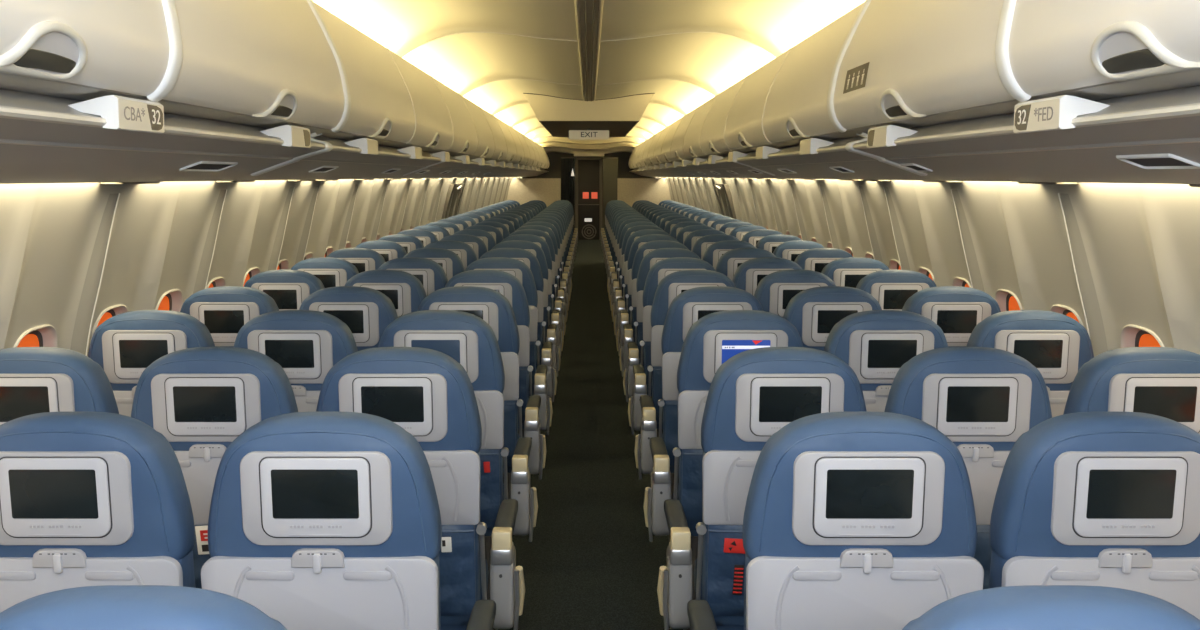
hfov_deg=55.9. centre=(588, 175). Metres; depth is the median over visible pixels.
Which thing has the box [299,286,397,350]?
passenger seat
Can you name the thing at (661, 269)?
passenger seat
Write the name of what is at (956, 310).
passenger seat
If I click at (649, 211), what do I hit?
passenger seat
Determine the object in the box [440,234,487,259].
passenger seat
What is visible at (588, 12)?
trim
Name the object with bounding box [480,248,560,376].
passenger seat
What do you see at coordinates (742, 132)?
bin
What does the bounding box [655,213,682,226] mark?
passenger seat
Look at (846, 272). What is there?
passenger seat
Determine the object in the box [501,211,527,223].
passenger seat
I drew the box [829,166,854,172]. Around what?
reading light slot
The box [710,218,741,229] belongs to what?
passenger seat
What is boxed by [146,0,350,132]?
bin
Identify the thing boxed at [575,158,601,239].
door
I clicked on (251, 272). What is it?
window
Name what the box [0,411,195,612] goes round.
passenger seat
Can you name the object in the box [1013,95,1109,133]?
sign
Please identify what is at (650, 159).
bin
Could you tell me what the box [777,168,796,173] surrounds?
reading light slot
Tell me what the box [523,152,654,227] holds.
wall
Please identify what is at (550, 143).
trim
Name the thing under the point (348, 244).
window
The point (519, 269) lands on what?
passenger seat
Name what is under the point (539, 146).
bin
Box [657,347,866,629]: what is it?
passenger seat
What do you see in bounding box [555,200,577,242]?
passenger seat
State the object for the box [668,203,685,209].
passenger seat
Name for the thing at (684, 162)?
sign
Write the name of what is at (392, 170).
reading light slot
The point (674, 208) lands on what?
passenger seat
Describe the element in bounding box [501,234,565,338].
passenger seat
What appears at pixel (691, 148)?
bin
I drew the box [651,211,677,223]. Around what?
passenger seat
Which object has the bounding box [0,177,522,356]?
wall
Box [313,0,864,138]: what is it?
ceiling
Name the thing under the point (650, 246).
passenger seat
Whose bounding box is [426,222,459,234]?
passenger seat
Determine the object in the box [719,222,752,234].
passenger seat
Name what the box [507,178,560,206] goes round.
divider
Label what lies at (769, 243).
passenger seat
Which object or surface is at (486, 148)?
bin
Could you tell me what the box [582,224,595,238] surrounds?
round vent
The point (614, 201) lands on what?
passenger seat
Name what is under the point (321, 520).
passenger seat
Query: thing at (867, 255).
window
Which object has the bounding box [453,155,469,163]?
sign
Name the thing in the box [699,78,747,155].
bin
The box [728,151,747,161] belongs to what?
sign
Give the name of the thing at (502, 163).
sign
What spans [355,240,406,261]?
passenger seat
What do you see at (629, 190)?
divider
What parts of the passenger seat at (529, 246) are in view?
backrest, aisle armrest, armrest lever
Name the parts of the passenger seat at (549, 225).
armrest lever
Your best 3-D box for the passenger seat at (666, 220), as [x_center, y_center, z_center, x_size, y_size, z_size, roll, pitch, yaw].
[0.962,1.007,12.535,0.427,1.146,0.540,0,0,0]
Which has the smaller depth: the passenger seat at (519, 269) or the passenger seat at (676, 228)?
the passenger seat at (519, 269)
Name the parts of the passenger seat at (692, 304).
armrest lever, aisle armrest, backrest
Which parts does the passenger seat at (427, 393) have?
backrest, aisle armrest, armrest lever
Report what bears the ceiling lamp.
attached to the trim at (550, 143)
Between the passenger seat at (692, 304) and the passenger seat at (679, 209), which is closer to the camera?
the passenger seat at (692, 304)
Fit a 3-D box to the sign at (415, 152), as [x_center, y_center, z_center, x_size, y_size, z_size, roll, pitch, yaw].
[-1.022,-0.132,6.425,0.111,0.071,0.250,0,0,0]
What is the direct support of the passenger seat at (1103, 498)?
on the floor
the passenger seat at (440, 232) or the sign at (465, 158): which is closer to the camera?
the sign at (465, 158)
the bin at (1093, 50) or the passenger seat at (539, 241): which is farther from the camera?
the passenger seat at (539, 241)
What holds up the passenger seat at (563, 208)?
on the floor
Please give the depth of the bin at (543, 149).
25.79 m
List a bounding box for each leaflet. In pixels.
[483,462,489,472]
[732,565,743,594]
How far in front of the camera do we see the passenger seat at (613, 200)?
20.21 m
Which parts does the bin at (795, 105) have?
joint trim, latch dish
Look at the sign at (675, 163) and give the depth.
12.85 m
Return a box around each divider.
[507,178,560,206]
[617,178,670,206]
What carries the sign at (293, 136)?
attached to the wall at (70, 253)
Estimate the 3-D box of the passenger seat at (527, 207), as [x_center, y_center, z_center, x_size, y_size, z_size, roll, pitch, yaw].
[-0.950,1.007,16.485,0.427,1.146,0.540,0,0,0]
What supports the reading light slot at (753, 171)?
attached to the wall at (1118, 255)
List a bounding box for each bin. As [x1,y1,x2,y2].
[0,0,182,101]
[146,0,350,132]
[310,2,416,144]
[383,50,454,151]
[430,78,478,155]
[461,95,495,158]
[481,108,507,160]
[495,117,516,162]
[505,124,524,163]
[513,130,530,165]
[522,134,535,165]
[528,138,539,166]
[532,140,543,167]
[537,143,546,167]
[540,145,549,168]
[628,145,637,168]
[631,143,640,167]
[634,140,645,167]
[638,138,649,166]
[642,134,655,165]
[647,130,664,165]
[653,124,672,163]
[661,117,682,162]
[670,108,696,160]
[682,95,716,158]
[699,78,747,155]
[723,50,794,151]
[761,2,867,144]
[827,0,1031,132]
[995,0,1199,101]
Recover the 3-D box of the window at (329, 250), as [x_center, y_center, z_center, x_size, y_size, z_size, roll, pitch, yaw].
[-1.798,0.670,7.680,0.082,0.377,0.318,0,0,0]
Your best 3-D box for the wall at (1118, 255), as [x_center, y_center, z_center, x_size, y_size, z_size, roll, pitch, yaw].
[1.660,0.705,12.613,0.261,1.750,30.165,0,0,0]
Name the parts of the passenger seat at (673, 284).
armrest lever, aisle armrest, backrest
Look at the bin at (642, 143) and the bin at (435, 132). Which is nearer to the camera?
the bin at (435, 132)
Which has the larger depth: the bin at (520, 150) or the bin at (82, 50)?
the bin at (520, 150)
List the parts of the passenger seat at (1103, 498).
backrest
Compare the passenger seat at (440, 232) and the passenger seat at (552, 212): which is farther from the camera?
the passenger seat at (552, 212)
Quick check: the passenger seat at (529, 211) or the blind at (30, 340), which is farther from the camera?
the passenger seat at (529, 211)
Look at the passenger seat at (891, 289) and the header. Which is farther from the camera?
the header
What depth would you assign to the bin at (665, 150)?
13.75 m
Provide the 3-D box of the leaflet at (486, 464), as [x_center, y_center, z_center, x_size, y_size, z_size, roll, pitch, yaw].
[-0.328,0.935,3.629,0.022,0.037,0.007,0,0,0]
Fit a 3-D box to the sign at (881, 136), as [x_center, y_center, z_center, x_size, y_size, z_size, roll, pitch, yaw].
[1.022,-0.132,3.805,0.112,0.071,0.250,0,0,0]
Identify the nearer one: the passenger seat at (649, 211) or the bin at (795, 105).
the bin at (795, 105)
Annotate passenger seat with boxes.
[0,347,118,424]
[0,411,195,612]
[0,585,286,629]
[88,310,214,416]
[131,347,297,588]
[180,286,278,346]
[201,411,495,629]
[234,310,357,411]
[244,270,324,310]
[290,257,358,287]
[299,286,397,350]
[316,347,524,629]
[327,248,385,272]
[345,270,426,316]
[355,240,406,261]
[378,234,423,252]
[378,257,447,295]
[378,310,537,629]
[397,229,437,246]
[403,248,464,280]
[413,225,449,240]
[418,286,546,498]
[424,240,476,269]
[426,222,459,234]
[437,218,468,230]
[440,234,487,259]
[445,270,552,436]
[448,216,476,226]
[453,229,495,250]
[456,213,482,222]
[464,225,502,244]
[465,211,488,220]
[465,257,556,401]
[472,209,494,217]
[473,222,509,238]
[479,208,498,215]
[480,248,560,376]
[482,206,503,213]
[482,218,514,233]
[489,205,506,211]
[489,216,519,230]
[491,240,563,355]
[492,203,510,209]
[496,202,514,208]
[496,213,523,226]
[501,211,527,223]
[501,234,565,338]
[505,209,530,220]
[509,229,567,321]
[510,208,533,218]
[515,206,536,215]
[516,225,568,310]
[517,205,538,213]
[521,222,570,300]
[522,203,540,212]
[524,202,542,210]
[526,201,544,209]
[526,218,571,292]
[530,216,570,278]
[534,213,571,278]
[537,211,572,272]
[541,209,573,267]
[542,208,574,255]
[545,206,574,259]
[548,205,575,255]
[549,203,575,243]
[552,202,576,248]
[553,201,576,235]
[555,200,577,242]
[601,200,623,232]
[601,201,624,245]
[602,202,626,240]
[602,203,629,251]
[603,205,630,255]
[604,206,633,251]
[604,208,634,262]
[605,209,637,267]
[606,211,641,272]
[607,213,644,278]
[607,218,652,291]
[608,216,648,285]
[608,222,657,301]
[610,225,663,311]
[612,229,669,322]
[614,234,677,335]
[616,240,688,354]
[619,248,699,376]
[623,257,715,401]
[628,270,735,436]
[634,201,651,209]
[634,286,762,541]
[636,202,654,210]
[638,203,656,212]
[640,205,661,213]
[642,206,663,215]
[643,310,802,629]
[645,208,668,218]
[648,209,672,220]
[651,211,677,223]
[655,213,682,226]
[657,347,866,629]
[659,216,689,229]
[661,201,675,206]
[664,202,682,208]
[664,218,696,233]
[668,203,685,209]
[669,222,705,238]
[671,205,689,211]
[675,206,695,213]
[676,225,714,243]
[680,208,699,215]
[683,229,726,250]
[684,209,706,217]
[687,411,983,629]
[690,211,713,220]
[692,234,739,259]
[696,213,722,222]
[703,216,730,225]
[703,240,755,269]
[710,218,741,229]
[716,248,776,279]
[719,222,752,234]
[730,225,765,240]
[732,257,802,295]
[741,229,781,245]
[754,270,835,316]
[755,234,800,252]
[773,240,824,261]
[783,286,881,350]
[794,248,852,272]
[821,257,889,287]
[824,310,947,411]
[856,270,936,310]
[884,347,1051,588]
[902,286,1000,346]
[902,585,1199,629]
[966,310,1093,417]
[989,411,1199,619]
[1063,347,1199,433]
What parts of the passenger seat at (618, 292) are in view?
armrest lever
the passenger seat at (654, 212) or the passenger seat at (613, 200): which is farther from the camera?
the passenger seat at (613, 200)
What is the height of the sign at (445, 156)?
0.071 m
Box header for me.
[523,93,654,136]
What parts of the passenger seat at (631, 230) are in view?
armrest lever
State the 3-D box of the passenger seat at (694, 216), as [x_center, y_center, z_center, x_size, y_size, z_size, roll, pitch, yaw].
[1.424,1.007,14.115,0.427,1.146,0.540,0,0,0]
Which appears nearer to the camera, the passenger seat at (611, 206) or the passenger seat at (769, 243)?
the passenger seat at (769, 243)
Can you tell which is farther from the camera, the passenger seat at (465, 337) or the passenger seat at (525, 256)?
the passenger seat at (525, 256)
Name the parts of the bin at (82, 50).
latch dish, joint trim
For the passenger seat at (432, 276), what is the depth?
5.96 m
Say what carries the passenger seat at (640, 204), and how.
on the floor
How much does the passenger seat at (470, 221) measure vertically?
1.146 m
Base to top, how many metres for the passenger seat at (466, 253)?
1.146 m
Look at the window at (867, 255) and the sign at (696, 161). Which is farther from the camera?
the sign at (696, 161)
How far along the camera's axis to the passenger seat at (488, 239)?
9.13 m
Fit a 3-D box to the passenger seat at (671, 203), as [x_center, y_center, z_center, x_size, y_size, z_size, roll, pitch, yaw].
[1.424,1.007,18.855,0.427,1.146,0.540,0,0,0]
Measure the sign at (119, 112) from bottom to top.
0.071 m
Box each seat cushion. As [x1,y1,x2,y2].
[440,558,488,629]
[484,483,504,535]
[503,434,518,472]
[673,488,697,535]
[693,559,743,629]
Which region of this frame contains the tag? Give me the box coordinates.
[441,537,451,551]
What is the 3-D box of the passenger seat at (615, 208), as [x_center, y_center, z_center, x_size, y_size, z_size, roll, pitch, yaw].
[0.463,1.007,16.507,0.497,1.146,0.585,0,0,0]
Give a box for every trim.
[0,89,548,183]
[402,32,775,134]
[531,131,646,153]
[574,0,603,100]
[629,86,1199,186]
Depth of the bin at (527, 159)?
17.18 m
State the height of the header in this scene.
0.355 m
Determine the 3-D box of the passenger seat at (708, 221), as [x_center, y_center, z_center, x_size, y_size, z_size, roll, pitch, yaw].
[1.424,1.007,12.535,0.427,1.146,0.540,0,0,0]
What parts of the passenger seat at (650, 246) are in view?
armrest lever, aisle armrest, backrest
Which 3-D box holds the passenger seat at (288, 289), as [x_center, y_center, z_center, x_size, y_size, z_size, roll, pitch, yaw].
[-1.387,1.007,5.424,0.481,1.146,0.562,0,0,0]
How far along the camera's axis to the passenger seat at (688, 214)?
14.66 m
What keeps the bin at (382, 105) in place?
attached to the wall at (70, 253)
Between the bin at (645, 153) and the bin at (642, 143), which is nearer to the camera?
the bin at (645, 153)
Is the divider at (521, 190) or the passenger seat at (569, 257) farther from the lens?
the divider at (521, 190)
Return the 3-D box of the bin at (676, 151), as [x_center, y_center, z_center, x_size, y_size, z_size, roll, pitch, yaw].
[1.241,-0.419,12.095,0.638,0.539,1.703,0,0,0]
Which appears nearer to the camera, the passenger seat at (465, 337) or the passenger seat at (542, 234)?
the passenger seat at (465, 337)
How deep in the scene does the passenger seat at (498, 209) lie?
16.24 m
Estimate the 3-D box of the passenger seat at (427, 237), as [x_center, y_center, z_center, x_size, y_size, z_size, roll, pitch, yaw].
[-1.387,1.007,9.374,0.481,1.146,0.562,0,0,0]
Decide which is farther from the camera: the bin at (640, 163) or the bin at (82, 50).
the bin at (640, 163)
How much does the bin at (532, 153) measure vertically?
0.539 m
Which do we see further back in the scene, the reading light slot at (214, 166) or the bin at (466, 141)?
the bin at (466, 141)
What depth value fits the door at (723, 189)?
13.97 m
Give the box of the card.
[195,526,208,554]
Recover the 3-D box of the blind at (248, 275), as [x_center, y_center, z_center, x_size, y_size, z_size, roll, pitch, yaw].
[-1.825,0.670,5.940,0.028,0.324,0.273,0,0,0]
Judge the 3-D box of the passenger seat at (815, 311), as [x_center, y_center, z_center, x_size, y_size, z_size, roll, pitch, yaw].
[0.962,1.007,4.635,0.427,1.146,0.540,0,0,0]
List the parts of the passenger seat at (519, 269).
backrest, aisle armrest, armrest lever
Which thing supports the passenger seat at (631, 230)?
on the floor
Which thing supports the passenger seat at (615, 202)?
on the floor
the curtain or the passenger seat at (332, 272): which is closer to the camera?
the passenger seat at (332, 272)
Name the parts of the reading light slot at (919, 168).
slot panel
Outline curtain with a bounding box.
[561,159,574,232]
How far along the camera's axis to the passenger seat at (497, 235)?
9.92 m
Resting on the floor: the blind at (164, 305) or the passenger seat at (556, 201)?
the passenger seat at (556, 201)
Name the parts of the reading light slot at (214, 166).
slot panel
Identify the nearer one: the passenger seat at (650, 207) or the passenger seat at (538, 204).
the passenger seat at (650, 207)
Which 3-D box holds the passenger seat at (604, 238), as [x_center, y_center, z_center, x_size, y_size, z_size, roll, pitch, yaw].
[0.463,1.007,17.297,0.497,1.146,0.585,0,0,0]
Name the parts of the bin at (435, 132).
joint trim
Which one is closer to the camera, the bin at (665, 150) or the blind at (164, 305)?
the blind at (164, 305)
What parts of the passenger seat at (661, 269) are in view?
armrest lever, aisle armrest, backrest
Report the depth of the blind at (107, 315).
4.24 m
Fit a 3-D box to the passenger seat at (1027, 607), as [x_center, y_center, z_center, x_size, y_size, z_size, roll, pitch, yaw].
[0.469,1.007,1.381,0.575,1.146,0.562,0,0,7]
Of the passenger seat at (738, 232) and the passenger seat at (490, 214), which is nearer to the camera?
the passenger seat at (738, 232)
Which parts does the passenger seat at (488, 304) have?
backrest, aisle armrest, armrest lever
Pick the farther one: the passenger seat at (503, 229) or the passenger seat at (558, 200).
the passenger seat at (558, 200)
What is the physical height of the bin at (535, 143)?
0.539 m
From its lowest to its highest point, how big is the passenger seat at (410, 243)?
1.146 m
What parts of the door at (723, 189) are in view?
panel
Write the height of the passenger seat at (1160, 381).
1.146 m
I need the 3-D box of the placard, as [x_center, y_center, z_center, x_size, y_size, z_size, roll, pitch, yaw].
[0.940,-0.344,3.980,0.016,0.085,0.330,0,0,0]
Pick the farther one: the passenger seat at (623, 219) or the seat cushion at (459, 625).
the passenger seat at (623, 219)
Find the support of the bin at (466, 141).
attached to the wall at (70, 253)
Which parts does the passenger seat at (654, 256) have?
armrest lever, aisle armrest, backrest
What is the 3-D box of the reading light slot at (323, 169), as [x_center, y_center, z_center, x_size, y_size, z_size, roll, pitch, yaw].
[-1.208,-0.031,5.150,0.071,0.032,0.300,0,0,0]
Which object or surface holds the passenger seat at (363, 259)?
on the floor
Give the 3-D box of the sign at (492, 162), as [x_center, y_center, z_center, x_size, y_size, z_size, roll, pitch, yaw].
[-1.022,-0.132,11.665,0.111,0.071,0.250,0,0,0]
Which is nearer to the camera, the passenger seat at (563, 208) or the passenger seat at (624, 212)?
the passenger seat at (624, 212)
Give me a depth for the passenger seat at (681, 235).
9.92 m
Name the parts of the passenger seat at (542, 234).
armrest lever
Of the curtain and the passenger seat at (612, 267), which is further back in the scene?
the curtain
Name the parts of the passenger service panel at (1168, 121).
joint trim, joint trim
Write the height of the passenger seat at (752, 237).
1.146 m
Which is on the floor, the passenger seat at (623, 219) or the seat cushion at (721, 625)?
the passenger seat at (623, 219)
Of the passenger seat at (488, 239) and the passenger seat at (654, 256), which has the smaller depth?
the passenger seat at (654, 256)
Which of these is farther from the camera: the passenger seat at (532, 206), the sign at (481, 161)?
the passenger seat at (532, 206)
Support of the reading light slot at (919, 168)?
attached to the wall at (1118, 255)
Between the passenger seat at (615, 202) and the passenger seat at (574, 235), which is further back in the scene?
the passenger seat at (615, 202)
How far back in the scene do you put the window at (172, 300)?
4.88 m
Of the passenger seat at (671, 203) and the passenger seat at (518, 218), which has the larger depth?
the passenger seat at (671, 203)
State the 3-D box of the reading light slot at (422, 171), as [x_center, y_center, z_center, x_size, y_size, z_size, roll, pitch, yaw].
[-1.208,-0.031,8.200,0.071,0.032,0.300,0,0,0]
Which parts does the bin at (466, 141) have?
joint trim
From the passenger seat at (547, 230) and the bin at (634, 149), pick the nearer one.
the passenger seat at (547, 230)
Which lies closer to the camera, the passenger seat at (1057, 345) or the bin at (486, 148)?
the passenger seat at (1057, 345)
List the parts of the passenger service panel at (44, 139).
joint trim, joint trim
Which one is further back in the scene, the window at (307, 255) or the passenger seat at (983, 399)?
the window at (307, 255)
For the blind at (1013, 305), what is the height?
0.324 m
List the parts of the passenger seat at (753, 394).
armrest lever, aisle armrest, backrest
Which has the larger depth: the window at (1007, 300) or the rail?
the rail
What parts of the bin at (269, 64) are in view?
latch dish, joint trim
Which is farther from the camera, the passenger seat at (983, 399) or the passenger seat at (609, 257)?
the passenger seat at (609, 257)
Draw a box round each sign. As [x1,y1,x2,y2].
[68,95,164,133]
[260,125,310,147]
[345,138,377,154]
[398,146,421,158]
[430,151,449,161]
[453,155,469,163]
[472,158,484,165]
[485,160,495,166]
[496,161,505,167]
[569,128,608,139]
[672,161,681,167]
[682,160,692,166]
[693,158,705,165]
[708,155,724,163]
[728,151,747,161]
[756,146,779,158]
[800,138,832,154]
[867,125,917,147]
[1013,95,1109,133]
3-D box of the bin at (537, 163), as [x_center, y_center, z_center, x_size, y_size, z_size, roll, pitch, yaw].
[-1.241,-0.419,20.645,0.638,0.539,1.703,0,0,0]
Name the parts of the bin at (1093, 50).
joint trim, latch dish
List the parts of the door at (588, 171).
red panel, red panel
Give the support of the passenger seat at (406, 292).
on the floor
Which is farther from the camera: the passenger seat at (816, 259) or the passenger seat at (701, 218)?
the passenger seat at (701, 218)
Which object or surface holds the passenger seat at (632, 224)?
on the floor
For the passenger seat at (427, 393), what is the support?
on the floor
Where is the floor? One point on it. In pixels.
(590, 562)
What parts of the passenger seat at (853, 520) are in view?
aisle armrest, backrest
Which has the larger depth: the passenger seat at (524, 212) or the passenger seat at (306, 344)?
the passenger seat at (524, 212)
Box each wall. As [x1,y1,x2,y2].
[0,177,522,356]
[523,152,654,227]
[655,177,1199,356]
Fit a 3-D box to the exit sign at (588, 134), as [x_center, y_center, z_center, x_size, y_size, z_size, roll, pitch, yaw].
[0.000,-0.579,15.399,0.550,0.162,0.062,0,0,0]
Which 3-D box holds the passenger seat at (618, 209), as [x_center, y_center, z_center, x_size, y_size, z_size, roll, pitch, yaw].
[0.463,1.007,15.717,0.497,1.146,0.585,0,0,0]
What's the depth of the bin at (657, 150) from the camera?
15.46 m
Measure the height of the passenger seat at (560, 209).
1.146 m
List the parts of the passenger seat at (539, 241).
backrest, armrest lever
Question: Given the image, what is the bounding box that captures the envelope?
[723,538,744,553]
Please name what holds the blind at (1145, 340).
attached to the window at (1131, 335)
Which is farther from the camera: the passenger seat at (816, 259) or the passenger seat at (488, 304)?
the passenger seat at (816, 259)
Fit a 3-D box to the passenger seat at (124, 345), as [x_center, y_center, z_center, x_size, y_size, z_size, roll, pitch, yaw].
[-1.387,1.007,3.844,0.481,1.146,0.562,0,0,0]
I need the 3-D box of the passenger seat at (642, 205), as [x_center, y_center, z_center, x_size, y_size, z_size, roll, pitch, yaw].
[0.962,1.007,18.065,0.427,1.146,0.540,0,0,0]
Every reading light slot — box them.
[179,161,237,171]
[308,166,338,172]
[381,168,400,173]
[415,170,429,173]
[748,170,762,173]
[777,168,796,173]
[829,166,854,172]
[901,163,932,171]
[1116,153,1199,168]
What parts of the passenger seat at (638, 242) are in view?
armrest lever, backrest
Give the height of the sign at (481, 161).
0.071 m
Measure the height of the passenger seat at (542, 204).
1.146 m
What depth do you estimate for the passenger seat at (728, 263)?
6.75 m
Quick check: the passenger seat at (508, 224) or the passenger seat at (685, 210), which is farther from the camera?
the passenger seat at (685, 210)
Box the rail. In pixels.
[561,157,617,157]
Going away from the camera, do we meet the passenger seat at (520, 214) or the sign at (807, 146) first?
the sign at (807, 146)
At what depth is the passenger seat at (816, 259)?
6.75 m
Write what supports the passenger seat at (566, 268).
on the floor
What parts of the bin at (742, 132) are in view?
joint trim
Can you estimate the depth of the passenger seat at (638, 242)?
8.36 m
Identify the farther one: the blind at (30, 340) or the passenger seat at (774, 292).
the passenger seat at (774, 292)
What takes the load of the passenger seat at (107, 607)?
on the floor
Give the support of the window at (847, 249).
in the wall at (1118, 255)
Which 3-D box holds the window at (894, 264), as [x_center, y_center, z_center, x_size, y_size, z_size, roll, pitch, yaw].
[1.798,0.670,6.520,0.082,0.377,0.318,0,0,0]
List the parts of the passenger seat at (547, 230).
armrest lever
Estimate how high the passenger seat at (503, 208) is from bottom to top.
1.146 m
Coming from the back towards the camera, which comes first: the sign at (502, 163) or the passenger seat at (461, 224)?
the sign at (502, 163)
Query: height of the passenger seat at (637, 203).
1.146 m
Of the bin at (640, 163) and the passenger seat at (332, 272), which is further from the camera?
the bin at (640, 163)
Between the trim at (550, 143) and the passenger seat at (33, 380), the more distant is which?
the trim at (550, 143)
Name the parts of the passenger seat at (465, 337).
backrest, aisle armrest, armrest lever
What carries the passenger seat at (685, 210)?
on the floor
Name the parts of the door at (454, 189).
panel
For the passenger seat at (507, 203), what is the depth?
18.61 m
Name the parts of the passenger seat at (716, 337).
armrest lever, aisle armrest, backrest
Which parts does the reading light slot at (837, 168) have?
slot panel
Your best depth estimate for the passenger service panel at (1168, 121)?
3.03 m
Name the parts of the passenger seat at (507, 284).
backrest, aisle armrest, armrest lever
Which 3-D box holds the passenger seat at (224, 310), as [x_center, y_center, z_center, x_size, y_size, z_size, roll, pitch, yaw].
[-1.387,1.007,4.634,0.481,1.146,0.562,0,0,0]
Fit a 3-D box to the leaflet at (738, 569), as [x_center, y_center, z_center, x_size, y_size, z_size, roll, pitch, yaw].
[0.376,1.018,2.848,0.028,0.081,0.014,0,0,0]
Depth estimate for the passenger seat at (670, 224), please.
11.50 m
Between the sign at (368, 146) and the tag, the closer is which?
the tag
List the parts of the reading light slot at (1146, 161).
slot panel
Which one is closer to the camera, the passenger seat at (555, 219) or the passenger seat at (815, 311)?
the passenger seat at (815, 311)
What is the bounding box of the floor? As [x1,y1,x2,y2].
[498,240,682,629]
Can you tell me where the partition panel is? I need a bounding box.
[603,158,617,234]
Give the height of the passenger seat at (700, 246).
1.146 m
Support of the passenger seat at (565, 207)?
on the floor
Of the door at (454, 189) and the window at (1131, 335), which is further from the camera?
the door at (454, 189)
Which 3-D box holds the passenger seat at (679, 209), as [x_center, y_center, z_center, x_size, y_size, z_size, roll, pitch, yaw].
[1.424,1.007,16.485,0.427,1.146,0.540,0,0,0]
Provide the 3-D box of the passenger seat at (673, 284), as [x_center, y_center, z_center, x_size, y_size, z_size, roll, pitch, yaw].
[0.469,1.007,5.431,0.575,1.146,0.562,0,0,7]
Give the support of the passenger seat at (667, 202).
on the floor
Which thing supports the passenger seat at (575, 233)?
on the floor
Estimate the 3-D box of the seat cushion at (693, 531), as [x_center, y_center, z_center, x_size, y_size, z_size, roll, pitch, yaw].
[0.498,1.147,3.917,0.400,0.095,0.397,0,0,0]
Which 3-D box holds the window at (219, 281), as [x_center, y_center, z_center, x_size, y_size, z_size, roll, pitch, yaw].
[-1.798,0.670,5.360,0.082,0.377,0.318,0,0,0]
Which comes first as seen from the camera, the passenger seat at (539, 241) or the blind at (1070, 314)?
the blind at (1070, 314)
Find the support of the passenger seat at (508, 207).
on the floor
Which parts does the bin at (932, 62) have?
joint trim, latch dish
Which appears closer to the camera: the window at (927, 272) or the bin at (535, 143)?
the window at (927, 272)
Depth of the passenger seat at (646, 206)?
17.03 m
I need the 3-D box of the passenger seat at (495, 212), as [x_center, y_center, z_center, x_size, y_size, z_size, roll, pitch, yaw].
[-1.412,1.007,15.695,0.427,1.146,0.540,0,0,0]
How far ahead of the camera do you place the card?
2.83 m
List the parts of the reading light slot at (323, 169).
slot panel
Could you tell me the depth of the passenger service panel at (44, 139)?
3.08 m
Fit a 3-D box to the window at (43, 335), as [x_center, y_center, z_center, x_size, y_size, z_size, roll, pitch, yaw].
[-1.798,0.670,3.620,0.082,0.377,0.318,0,0,0]
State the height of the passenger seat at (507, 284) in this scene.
1.146 m
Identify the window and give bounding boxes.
[13,325,56,347]
[89,304,127,346]
[155,289,182,311]
[206,277,225,288]
[242,267,259,286]
[277,259,288,269]
[304,252,312,259]
[325,247,333,256]
[345,242,350,247]
[827,242,832,247]
[844,247,852,255]
[865,252,873,258]
[889,259,900,269]
[918,267,934,281]
[952,277,971,287]
[995,289,1022,311]
[1050,304,1083,325]
[1121,325,1163,347]
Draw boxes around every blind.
[17,334,38,346]
[97,312,111,326]
[158,296,168,309]
[243,274,249,286]
[1009,296,1019,310]
[1066,312,1078,321]
[1139,334,1160,346]
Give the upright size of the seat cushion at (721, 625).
0.095 m
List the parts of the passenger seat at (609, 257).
backrest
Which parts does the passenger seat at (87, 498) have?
backrest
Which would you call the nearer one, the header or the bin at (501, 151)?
the bin at (501, 151)
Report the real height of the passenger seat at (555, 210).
1.146 m
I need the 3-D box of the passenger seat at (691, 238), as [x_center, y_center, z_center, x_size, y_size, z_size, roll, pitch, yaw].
[0.962,1.007,9.375,0.427,1.146,0.540,0,0,0]
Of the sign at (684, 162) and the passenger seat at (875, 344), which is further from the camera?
the sign at (684, 162)
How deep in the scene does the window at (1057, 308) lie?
4.25 m
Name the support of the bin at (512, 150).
attached to the wall at (70, 253)
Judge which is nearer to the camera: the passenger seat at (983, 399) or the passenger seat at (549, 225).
the passenger seat at (983, 399)
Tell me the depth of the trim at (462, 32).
7.49 m
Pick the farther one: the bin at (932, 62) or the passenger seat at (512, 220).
the passenger seat at (512, 220)
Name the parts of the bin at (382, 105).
latch dish, joint trim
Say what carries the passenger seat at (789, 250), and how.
on the floor
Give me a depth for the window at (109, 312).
4.24 m
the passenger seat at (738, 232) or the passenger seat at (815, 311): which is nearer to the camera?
the passenger seat at (815, 311)
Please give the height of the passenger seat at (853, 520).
1.146 m
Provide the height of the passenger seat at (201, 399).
1.146 m
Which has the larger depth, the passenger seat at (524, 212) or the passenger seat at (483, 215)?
the passenger seat at (524, 212)
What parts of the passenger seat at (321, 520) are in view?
backrest, aisle armrest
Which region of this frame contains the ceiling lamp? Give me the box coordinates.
[574,153,603,155]
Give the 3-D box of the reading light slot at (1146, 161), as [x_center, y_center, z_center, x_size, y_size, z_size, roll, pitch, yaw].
[1.208,-0.031,2.400,0.071,0.032,0.240,0,0,0]
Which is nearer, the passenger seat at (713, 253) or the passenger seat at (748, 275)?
the passenger seat at (748, 275)
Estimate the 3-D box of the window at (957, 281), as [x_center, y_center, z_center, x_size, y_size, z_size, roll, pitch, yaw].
[1.798,0.670,5.360,0.082,0.377,0.318,0,0,0]
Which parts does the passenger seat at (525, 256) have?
backrest, aisle armrest, armrest lever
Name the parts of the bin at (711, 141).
joint trim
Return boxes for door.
[441,184,464,218]
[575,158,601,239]
[713,184,736,218]
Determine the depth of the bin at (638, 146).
24.04 m
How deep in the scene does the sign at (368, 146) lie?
4.94 m
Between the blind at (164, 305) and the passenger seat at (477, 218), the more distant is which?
the passenger seat at (477, 218)
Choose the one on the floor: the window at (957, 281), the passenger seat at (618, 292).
the passenger seat at (618, 292)
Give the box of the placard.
[843,62,869,93]

